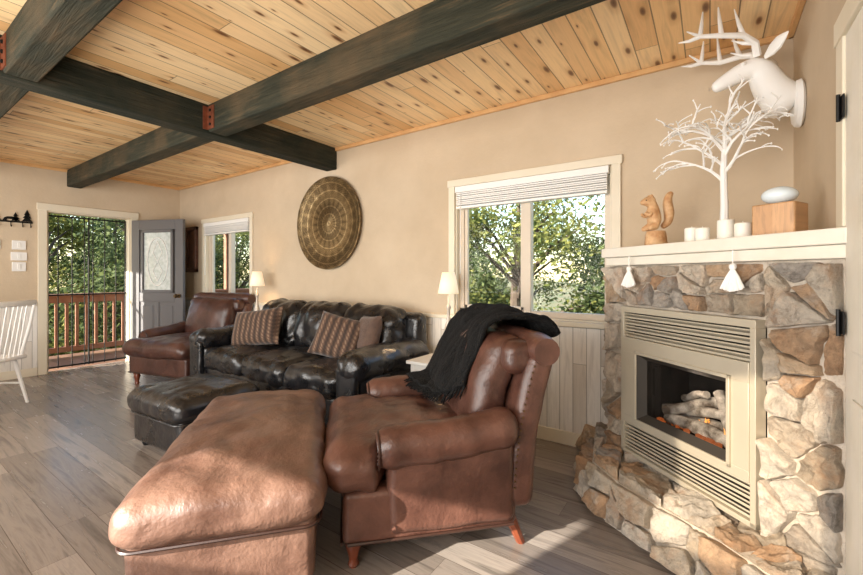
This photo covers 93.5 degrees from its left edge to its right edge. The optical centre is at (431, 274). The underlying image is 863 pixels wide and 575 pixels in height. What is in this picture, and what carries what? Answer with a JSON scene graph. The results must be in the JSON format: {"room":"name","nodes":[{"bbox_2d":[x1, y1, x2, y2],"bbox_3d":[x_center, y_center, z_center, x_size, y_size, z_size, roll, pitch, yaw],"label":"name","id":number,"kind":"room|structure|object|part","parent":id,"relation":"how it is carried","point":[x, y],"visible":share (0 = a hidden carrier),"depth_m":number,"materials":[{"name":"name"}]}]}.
{"room":"living room","nodes":[
{"label":"living room","id":0,"kind":"room"},
{"bbox_2d":[0,162,179,374],"bbox_3d":[-5.398,-0.060,4.382,0.140,2.600,4.920,0,0,34],"label":"wall","id":1,"kind":"structure","parent":0,"point":[22,187],"depth_m":5.01,"materials":[{"name":"paint"}]},
{"bbox_2d":[0,210,32,227],"bbox_3d":[-5.002,-0.690,4.787,0.044,0.236,0.444,0,0,34],"label":"coat rack","id":2,"kind":"object","parent":1,"relation":"attached to","point":[26,217],"visible":1,"depth_m":4.88,"materials":[{"name":"black metal"}]},
{"bbox_2d":[0,306,36,371],"bbox_3d":[-5.333,0.760,4.338,0.016,0.760,4.920,0,0,34],"label":"trim","id":3,"kind":"structure","parent":1,"relation":"attached to","point":[30,361],"depth_m":4.89,"materials":[{"name":"beige wood"}]},
{"bbox_2d":[0,368,36,380],"bbox_3d":[-5.330,1.190,4.336,0.024,0.100,4.920,0,0,34],"label":"baseboard","id":4,"kind":"structure","parent":1,"relation":"attached to","point":[8,375],"depth_m":4.85,"materials":[{"name":"beige wood"}]},
{"bbox_2d":[11,240,26,270],"bbox_3d":[-4.959,-0.234,4.880,0.018,0.360,0.128,0,0,34],"label":"wall switches","id":5,"kind":"object","parent":1,"relation":"attached to","point":[16,244],"visible":1,"depth_m":4.88,"materials":[{"name":"white paint"}]},
{"bbox_2d":[37,202,138,374],"bbox_3d":[-4.621,0.172,5.492,0.166,2.135,1.080,0,0,34],"label":"door frame","id":6,"kind":"structure","parent":1,"relation":"in","point":[42,208],"depth_m":5.10,"materials":[{"name":"beige wood"}]},
{"bbox_2d":[48,214,125,369],"bbox_3d":[-4.656,0.215,5.516,0.017,1.990,0.850,0,0,34],"label":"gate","id":7,"kind":"object","parent":6,"relation":"attached to","point":[58,216],"visible":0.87,"depth_m":5.51,"materials":[{"name":"black metal"}]},
{"bbox_2d":[132,219,184,337],"bbox_3d":[-3.870,0.225,5.748,0.860,2.010,0.060,0,0,12],"label":"leaf","id":8,"kind":"object","parent":6,"relation":"attached to","point":[150,308],"visible":0.73,"depth_m":5.72,"materials":[{"name":"grey"}]},
{"bbox_2d":[144,232,169,289],"bbox_3d":[-3.870,-0.190,5.748,0.500,0.860,0.013,0,0,12],"label":"pane","id":9,"kind":"object","parent":8,"relation":"attached to","point":[165,236],"visible":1,"depth_m":5.74,"materials":[{"name":"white glass"}]},
{"bbox_2d":[147,237,167,285],"bbox_3d":[-3.873,-0.190,5.737,0.350,0.690,0.013,0,0,12],"label":"door glass decoration","id":10,"kind":"object","parent":9,"relation":"attached to","point":[156,237],"visible":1,"depth_m":5.73,"materials":[{"name":"white paint"}]},
{"bbox_2d":[0,360,675,574],"bbox_3d":[-2.353,1.290,2.293,7.525,0.100,5.200,0,0,34],"label":"floor","id":11,"kind":"structure","parent":0,"point":[70,455],"depth_m":2.16,"materials":[{"name":"wood"}]},
{"bbox_2d":[0,299,36,402],"bbox_3d":[-4.083,0.741,3.738,0.526,1.004,0.466,0,0,-6],"label":"dining chair","id":12,"kind":"object","parent":11,"relation":"on","point":[4,358],"visible":1,"depth_m":3.86,"materials":[{"name":"white paint"}]},
{"bbox_2d":[122,292,254,383],"bbox_3d":[-2.865,0.738,4.865,1.027,1.020,1.060,0,0,20],"label":"armchair","id":13,"kind":"object","parent":11,"relation":"on","point":[163,351],"visible":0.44,"depth_m":4.61,"materials":[{"name":"brown leather"}]},
{"bbox_2d":[122,332,192,359],"bbox_3d":[-2.908,0.813,4.746,0.986,0.260,0.808,0,0,20],"label":"seat cushion","id":14,"kind":"object","parent":13,"relation":"on","point":[148,345],"depth_m":4.42,"materials":[{"name":"brown leather"}]},
{"bbox_2d":[127,373,258,450],"bbox_3d":[-1.766,1.010,3.030,0.730,0.460,0.642,0,0,30],"label":"ottoman","id":15,"kind":"object","parent":11,"relation":"on","point":[163,410],"visible":0.76,"depth_m":2.81,"materials":[{"name":"black leather"}]},
{"bbox_2d":[127,373,258,424],"bbox_3d":[-1.765,0.904,3.029,0.726,0.250,0.638,0,0,30],"label":"cushion","id":16,"kind":"object","parent":15,"relation":"on","point":[179,401],"depth_m":2.83,"materials":[{"name":"black leather"}]},
{"bbox_2d":[108,389,327,574],"bbox_3d":[-0.878,0.970,2.000,0.702,0.541,1.318,0,0,-15],"label":"ottoman","id":17,"kind":"object","parent":11,"relation":"on","point":[241,489],"visible":0.99,"depth_m":1.45,"materials":[{"name":"brown leather"}]},
{"bbox_2d":[189,298,428,426],"bbox_3d":[-1.208,0.748,3.805,2.400,0.985,0.982,0,0,34],"label":"sofa","id":18,"kind":"object","parent":11,"relation":"on","point":[287,364],"visible":0.7,"depth_m":3.48,"materials":[{"name":"black leather"}]},
{"bbox_2d":[231,306,282,344],"bbox_3d":[-1.749,0.525,4.062,0.644,0.432,0.228,0,0,21],"label":"throw pillow","id":19,"kind":"object","parent":18,"relation":"on","point":[260,327],"visible":0.97,"depth_m":3.97,"materials":[{"name":"fabric"}]},
{"bbox_2d":[307,310,359,357],"bbox_3d":[-0.787,0.530,3.449,0.501,0.441,0.224,0,0,12],"label":"throw pillow","id":20,"kind":"object","parent":18,"relation":"on","point":[335,335],"visible":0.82,"depth_m":3.39,"materials":[{"name":"fabric"}]},
{"bbox_2d":[357,315,382,347],"bbox_3d":[-0.532,0.505,3.396,0.171,0.354,0.368,0,0,-34],"label":"throw pillow","id":21,"kind":"object","parent":18,"relation":"on","point":[370,331],"visible":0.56,"depth_m":3.29,"materials":[{"name":"brown fabric"}]},
{"bbox_2d":[406,353,432,371],"bbox_3d":[0.141,0.940,3.141,0.440,0.600,0.540,0,0,34],"label":"side table","id":22,"kind":"object","parent":11,"relation":"on","point":[420,363],"visible":0.09,"depth_m":3.03,"materials":[{"name":"white paint"}]},
{"bbox_2d":[438,272,458,330],"bbox_3d":[0.136,0.308,3.266,0.172,0.660,0.172,0,0,34],"label":"table lamp","id":23,"kind":"object","parent":22,"relation":"on","point":[448,282],"visible":0.54,"depth_m":3.21,"materials":[{"name":"beige fabric"}]},
{"bbox_3d":[0.136,0.063,3.266,0.172,0.171,0.172,0,0,34],"label":"lamp shade","id":24,"kind":"part","parent":23,"relation":"part of","materials":[{"name":"beige fabric"}]},
{"bbox_2d":[323,321,559,568],"bbox_3d":[-0.017,0.758,2.156,1.062,0.980,0.987,0,0,-12],"label":"armchair","id":25,"kind":"object","parent":11,"relation":"on","point":[403,464],"visible":0.88,"depth_m":1.75,"materials":[{"name":"brown leather"}]},
{"bbox_2d":[323,394,456,492],"bbox_3d":[-0.142,0.821,2.132,0.808,0.262,0.948,0,0,-12],"label":"seat cushion","id":26,"kind":"object","parent":25,"relation":"on","point":[354,461],"depth_m":1.70,"materials":[{"name":"brown leather"}]},
{"bbox_2d":[404,303,560,404],"bbox_3d":[0.221,0.419,2.287,0.734,0.510,0.739,0,0,-12],"label":"throw blanket","id":27,"kind":"object","parent":25,"relation":"on","point":[449,366],"visible":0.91,"depth_m":2.18,"materials":[{"name":"black fabric"}]},
{"bbox_2d":[572,227,846,574],"bbox_3d":[1.157,0.542,2.005,1.222,1.403,1.415,0,0,34],"label":"fireplace","id":28,"kind":"object","parent":11,"relation":"on","point":[721,448],"visible":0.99,"depth_m":1.70,"materials":[{"name":"beige stone"}]},
{"bbox_2d":[621,266,635,287],"bbox_3d":[1.101,-0.017,2.267,0.032,0.176,0.101,0,0,-16],"label":"tassel ornament","id":29,"kind":"object","parent":28,"relation":"attached to","point":[628,281],"visible":1,"depth_m":2.26,"materials":[{"name":"white fabric"}]},
{"bbox_2d":[640,191,673,244],"bbox_3d":[1.262,-0.314,2.273,0.186,0.308,0.116,0,0,1],"label":"figurine","id":30,"kind":"object","parent":28,"relation":"on","point":[653,214],"visible":0.98,"depth_m":2.25,"materials":[{"name":"brown wood"}]},
{"bbox_2d":[684,218,751,241],"bbox_3d":[1.332,-0.211,1.909,0.100,0.103,0.309,0,0,-23],"label":"pillar candles","id":31,"kind":"object","parent":28,"relation":"on","point":[726,228],"visible":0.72,"depth_m":1.86,"materials":[{"name":"white wax"}]},
{"bbox_2d":[653,74,793,238],"bbox_3d":[1.416,-0.564,2.022,0.556,0.808,0.493,0,0,34],"label":"tree","id":32,"kind":"object","parent":28,"relation":"on","point":[752,119],"visible":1,"depth_m":1.99,"materials":[{"name":"white plant"}]},
{"bbox_2d":[602,227,846,265],"bbox_3d":[1.315,-0.108,2.069,0.935,0.104,1.130,0,0,34],"label":"mantel shelf","id":33,"kind":"object","parent":28,"relation":"attached to","point":[818,246],"depth_m":1.67,"materials":[{"name":"paint"}]},
{"bbox_2d":[719,250,744,291],"bbox_3d":[1.258,-0.017,1.698,0.032,0.176,0.101,0,0,-16],"label":"tassel ornament","id":34,"kind":"object","parent":28,"relation":"attached to","point":[732,282],"visible":1,"depth_m":1.69,"materials":[{"name":"white fabric"}]},
{"bbox_2d":[752,201,807,234],"bbox_3d":[1.427,-0.225,1.665,0.120,0.130,0.145,0,0,-28],"label":"wood block","id":35,"kind":"object","parent":28,"relation":"on","point":[788,216],"visible":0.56,"depth_m":1.62,"materials":[{"name":"brown wood"}]},
{"bbox_2d":[761,186,798,203],"bbox_3d":[1.427,-0.326,1.665,0.120,0.072,0.120,0,0,34],"label":"egg","id":36,"kind":"object","parent":35,"relation":"on","point":[781,193],"visible":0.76,"depth_m":1.63,"materials":[{"name":"white ceramic"}]},
{"bbox_3d":[-2.149,0.930,4.822,0.280,0.620,0.400,0,0,34],"label":"side table","id":37,"kind":"object","parent":11,"relation":"on","visible":0},
{"bbox_2d":[249,271,264,310],"bbox_3d":[-2.083,0.288,4.848,0.172,0.660,0.172,0,0,34],"label":"table lamp","id":38,"kind":"object","parent":37,"relation":"on","point":[257,279],"visible":0.6,"depth_m":4.80,"materials":[{"name":"beige fabric"}]},
{"bbox_3d":[-2.083,0.043,4.848,0.172,0.171,0.172,0,0,34],"label":"lamp shade","id":39,"kind":"part","parent":38,"relation":"part of","materials":[{"name":"beige fabric"}]},
{"bbox_2d":[0,0,797,187],"bbox_3d":[-2.353,-1.410,2.293,7.525,0.100,5.200,0,0,34],"label":"ceiling","id":40,"kind":"structure","parent":0,"point":[206,52],"depth_m":2.57,"materials":[{"name":"brown wood"}]},
{"bbox_2d":[0,32,5,69],"bbox_3d":[-2.397,-1.245,2.250,0.099,0.180,0.039,0,0,34],"label":"bracket","id":41,"kind":"object","parent":40,"relation":"attached to","point":[3,38],"visible":1,"depth_m":2.25,"materials":[{"name":"red metal"}]},
{"bbox_2d":[0,0,121,118],"bbox_3d":[-2.333,-1.250,2.322,7.245,0.220,0.150,0,0,34],"label":"ceiling beam","id":42,"kind":"structure","parent":40,"relation":"attached to","point":[43,32],"depth_m":1.99,"materials":[{"name":"black wood"}]},
{"bbox_2d":[0,35,336,170],"bbox_3d":[-2.470,-1.245,2.374,0.160,0.230,4.920,0,0,34],"label":"ceiling beam","id":43,"kind":"structure","parent":40,"relation":"attached to","point":[71,80],"depth_m":2.93,"materials":[{"name":"black wood"}]},
{"bbox_2d":[203,104,213,129],"bbox_3d":[-1.752,-1.245,3.190,0.099,0.180,0.039,0,0,34],"label":"bracket","id":44,"kind":"object","parent":40,"relation":"attached to","point":[208,112],"visible":1,"depth_m":3.21,"materials":[{"name":"red metal"}]},
{"bbox_2d":[67,0,605,188],"bbox_3d":[-1.688,-1.250,3.262,7.245,0.220,0.150,0,0,34],"label":"ceiling beam","id":45,"kind":"structure","parent":40,"relation":"attached to","point":[437,30],"depth_m":2.34,"materials":[{"name":"black wood"}]},
{"bbox_2d":[180,38,792,328],"bbox_3d":[-0.922,-0.060,4.380,7.525,2.600,0.140,0,0,34],"label":"wall","id":46,"kind":"structure","parent":0,"point":[399,258],"depth_m":3.40,"materials":[{"name":"paint"}]},
{"bbox_2d":[186,226,197,271],"bbox_3d":[-3.600,-0.380,6.101,0.300,0.680,0.050,0,0,34],"label":"wall mirror","id":47,"kind":"object","parent":46,"relation":"attached to","point":[191,232],"visible":1,"depth_m":6.08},
{"bbox_2d":[209,233,234,292],"bbox_3d":[-2.783,-0.205,5.665,1.136,1.066,0.065,0,0,34],"label":"window","id":48,"kind":"structure","parent":46,"relation":"in","point":[231,235],"depth_m":5.66,"materials":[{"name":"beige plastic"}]},
{"bbox_2d":[203,217,248,235],"bbox_3d":[-2.830,-0.372,5.597,1.130,0.745,0.072,0,0,34],"label":"blind","id":49,"kind":"object","parent":46,"relation":"attached to","point":[242,224],"visible":0.78,"depth_m":5.54,"materials":[{"name":"white fabric"}]},
{"bbox_2d":[201,212,253,293],"bbox_3d":[-2.799,-0.205,5.643,1.310,1.210,0.180,0,0,34],"label":"window frame","id":50,"kind":"structure","parent":46,"relation":"attached to","point":[205,239],"depth_m":5.77,"materials":[{"name":"beige wood"}]},
{"bbox_2d":[185,297,445,317],"bbox_3d":[-0.970,0.362,4.309,7.245,0.035,0.030,0,0,34],"label":"trim","id":51,"kind":"structure","parent":46,"relation":"attached to","point":[432,315],"depth_m":3.64,"materials":[{"name":"beige wood"}]},
{"bbox_2d":[297,176,360,268],"bbox_3d":[-1.119,-0.560,4.397,1.000,1.000,0.050,0,0,34],"label":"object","id":52,"kind":"object","parent":46,"relation":"attached to","point":[329,214],"visible":1,"depth_m":4.40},
{"bbox_2d":[185,300,607,433],"bbox_3d":[-0.960,0.760,4.311,7.230,0.760,0.016,0,0,34],"label":"wainscoting","id":53,"kind":"structure","parent":46,"relation":"attached to","point":[573,395],"depth_m":2.94,"materials":[{"name":"beige wood"}]},
{"bbox_2d":[0,0,805,189],"bbox_3d":[-2.353,-1.343,2.293,7.245,0.035,4.920,0,0,34],"label":"trim","id":54,"kind":"structure","parent":46,"relation":"attached to","point":[801,3],"depth_m":3.11,"materials":[{"name":"brown wood"}]},
{"bbox_2d":[446,154,622,328],"bbox_3d":[0.755,-0.210,3.205,1.410,1.220,0.180,0,0,34],"label":"window frame","id":55,"kind":"structure","parent":46,"relation":"attached to","point":[615,161],"depth_m":3.00,"materials":[{"name":"beige wood"}]},
{"bbox_2d":[460,174,609,320],"bbox_3d":[0.771,-0.210,3.227,1.236,1.076,0.065,0,0,34],"label":"window","id":56,"kind":"structure","parent":46,"relation":"in","point":[526,208],"depth_m":3.21,"materials":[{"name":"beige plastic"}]},
{"bbox_2d":[455,165,609,273],"bbox_3d":[0.724,-0.383,3.159,1.230,0.745,0.072,0,0,34],"label":"blind","id":57,"kind":"object","parent":56,"relation":"attached to","point":[592,181],"visible":0.98,"depth_m":3.08,"materials":[{"name":"white fabric"}]},
{"bbox_2d":[537,425,580,446],"bbox_3d":[-0.968,1.190,4.312,7.245,0.100,0.024,0,0,34],"label":"baseboard","id":58,"kind":"structure","parent":46,"relation":"attached to","point":[545,433],"depth_m":3.00,"materials":[{"name":"beige wood"}]},
{"bbox_2d":[793,0,845,258],"bbox_3d":[0.692,-0.060,0.204,0.140,2.600,4.920,0,0,34],"label":"wall","id":59,"kind":"structure","parent":0,"point":[814,53],"depth_m":1.76,"materials":[{"name":"paint"}]},
{"bbox_2d":[678,7,805,127],"bbox_3d":[1.625,-1.058,2.147,0.533,0.636,0.362,0,0,34],"label":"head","id":60,"kind":"object","parent":59,"relation":"attached to","point":[768,77],"visible":0.96,"depth_m":2.05},
{"bbox_2d":[834,0,862,227],"bbox_3d":[1.123,0.177,0.979,0.023,2.125,1.105,0,0,34],"label":"door frame","id":61,"kind":"structure","parent":59,"relation":"attached to","point":[850,10],"depth_m":1.36,"materials":[{"name":"beige wood"}]},
{"bbox_2d":[836,93,844,335],"bbox_3d":[1.365,-0.200,1.358,0.017,0.810,0.045,0,0,34],"label":"hinges","id":62,"kind":"object","parent":61,"relation":"attached to","point":[840,99],"visible":1,"depth_m":1.36,"materials":[{"name":"black metal"}]},
{"bbox_2d":[846,6,862,574],"bbox_3d":[1.126,0.215,0.977,0.017,2.030,0.915,0,0,34],"label":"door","id":63,"kind":"structure","parent":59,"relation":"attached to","point":[854,37],"depth_m":1.25,"materials":[{"name":"paint"}]},
{"label":"outside","id":64,"kind":"structure","parent":0,"visible":0},
{"bbox_2d":[49,277,597,352],"bbox_3d":[-5.015,1.860,19.205,60.000,5.474,70.000,0,0,34],"label":"ground","id":65,"kind":"structure","parent":64,"point":[554,303],"depth_m":33.52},
{"bbox_2d":[49,233,82,355],"bbox_3d":[-12.509,0.934,11.398,5.075,6.213,4.881,0,0,17],"label":"tree","id":66,"kind":"object","parent":65,"relation":"on","point":[56,257],"visible":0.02,"depth_m":12.34,"materials":[{"name":"green plant"}]},
{"bbox_2d":[49,213,111,333],"bbox_3d":[-14.130,0.049,13.594,5.972,7.520,5.744,0,0,-6],"label":"tree","id":67,"kind":"object","parent":65,"relation":"on","point":[60,267],"visible":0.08,"depth_m":14.19,"materials":[{"name":"green plant"}]},
{"bbox_2d":[48,213,123,355],"bbox_3d":[-9.698,0.726,9.708,5.242,7.214,5.042,0,0,-24],"label":"tree","id":68,"kind":"object","parent":65,"relation":"on","point":[65,233],"visible":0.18,"depth_m":10.49,"materials":[{"name":"green plant"}]},
{"bbox_2d":[49,214,122,348],"bbox_3d":[-12.378,0.445,15.969,5.068,6.619,4.665,0,0,27],"label":"tree","id":69,"kind":"object","parent":65,"relation":"on","point":[101,224],"visible":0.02,"depth_m":14.98,"materials":[{"name":"green plant"}]},
{"bbox_2d":[50,235,123,355],"bbox_3d":[-9.766,1.296,13.321,4.382,5.556,4.761,0,0,-27],"label":"tree","id":70,"kind":"object","parent":65,"relation":"on","point":[79,263],"visible":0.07,"depth_m":12.25,"materials":[{"name":"green plant"}]},
{"bbox_2d":[49,213,244,352],"bbox_3d":[-7.439,0.953,10.461,5.388,6.909,4.960,0,0,-44],"label":"tree","id":71,"kind":"object","parent":65,"relation":"on","point":[110,273],"visible":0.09,"depth_m":9.42,"materials":[{"name":"green plant"}]},
{"bbox_2d":[215,233,246,286],"bbox_3d":[-9.257,0.280,16.038,5.130,7.147,4.934,0,0,-6],"label":"tree","id":72,"kind":"object","parent":65,"relation":"on","point":[217,236],"visible":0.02,"depth_m":15.94,"materials":[{"name":"green plant"}]},
{"bbox_2d":[215,231,248,288],"bbox_3d":[-6.142,1.161,12.767,4.515,6.156,4.343,0,0,26],"label":"tree","id":73,"kind":"object","parent":65,"relation":"on","point":[239,272],"visible":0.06,"depth_m":12.33,"materials":[{"name":"green plant"}]},
{"bbox_2d":[215,233,248,288],"bbox_3d":[-10.921,-0.562,21.221,5.401,7.944,5.616,0,0,-10],"label":"tree","id":74,"kind":"object","parent":65,"relation":"on","point":[236,233],"visible":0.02,"depth_m":20.53,"materials":[{"name":"green plant"}]},
{"bbox_2d":[469,241,504,302],"bbox_3d":[1.187,1.126,16.550,4.890,5.638,4.501,0,0,32],"label":"tree","id":75,"kind":"object","parent":65,"relation":"on","point":[478,253],"visible":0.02,"depth_m":16.22,"materials":[{"name":"green plant"}]},
{"bbox_2d":[469,207,512,303],"bbox_3d":[0.234,1.052,11.726,4.859,6.773,5.279,0,0,-16],"label":"tree","id":76,"kind":"object","parent":65,"relation":"on","point":[478,272],"visible":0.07,"depth_m":10.72,"materials":[{"name":"green plant"}]},
{"bbox_2d":[469,200,602,311],"bbox_3d":[3.200,0.690,12.923,5.762,7.043,5.542,0,0,-3],"label":"tree","id":77,"kind":"object","parent":65,"relation":"on","point":[499,292],"visible":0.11,"depth_m":12.61,"materials":[{"name":"green plant"}]},
{"bbox_2d":[469,195,604,313],"bbox_3d":[1.851,0.901,8.443,5.495,7.101,5.713,0,0,-36],"label":"tree","id":78,"kind":"object","parent":65,"relation":"on","point":[479,224],"visible":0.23,"depth_m":7.95,"materials":[{"name":"green plant"}]},
{"bbox_2d":[538,224,604,313],"bbox_3d":[4.185,1.620,8.373,4.535,5.661,4.927,0,0,-25],"label":"tree","id":79,"kind":"object","parent":65,"relation":"on","point":[597,292],"visible":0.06,"depth_m":7.73,"materials":[{"name":"green plant"}]},
{"bbox_2d":[547,236,604,313],"bbox_3d":[5.924,0.955,11.705,4.606,6.444,4.430,0,0,-9],"label":"tree","id":80,"kind":"object","parent":65,"relation":"on","point":[602,236],"visible":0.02,"depth_m":12.68,"materials":[{"name":"green plant"}]},
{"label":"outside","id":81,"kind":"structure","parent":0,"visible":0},
{"bbox_2d":[48,348,124,371],"bbox_3d":[-4.918,1.340,6.708,1.700,0.080,6.500,0,0,34],"label":"floor","id":82,"kind":"structure","parent":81,"point":[66,359],"depth_m":6.32,"materials":[{"name":"brown wood"}]},
{"bbox_2d":[49,234,248,353],"bbox_3d":[-5.404,0.120,7.042,0.160,2.360,6.300,0,0,34],"label":"deck railing","id":83,"kind":"object","parent":82,"relation":"on","point":[108,297],"visible":0.13,"depth_m":6.74,"materials":[{"name":"brown wood"}]}
]}

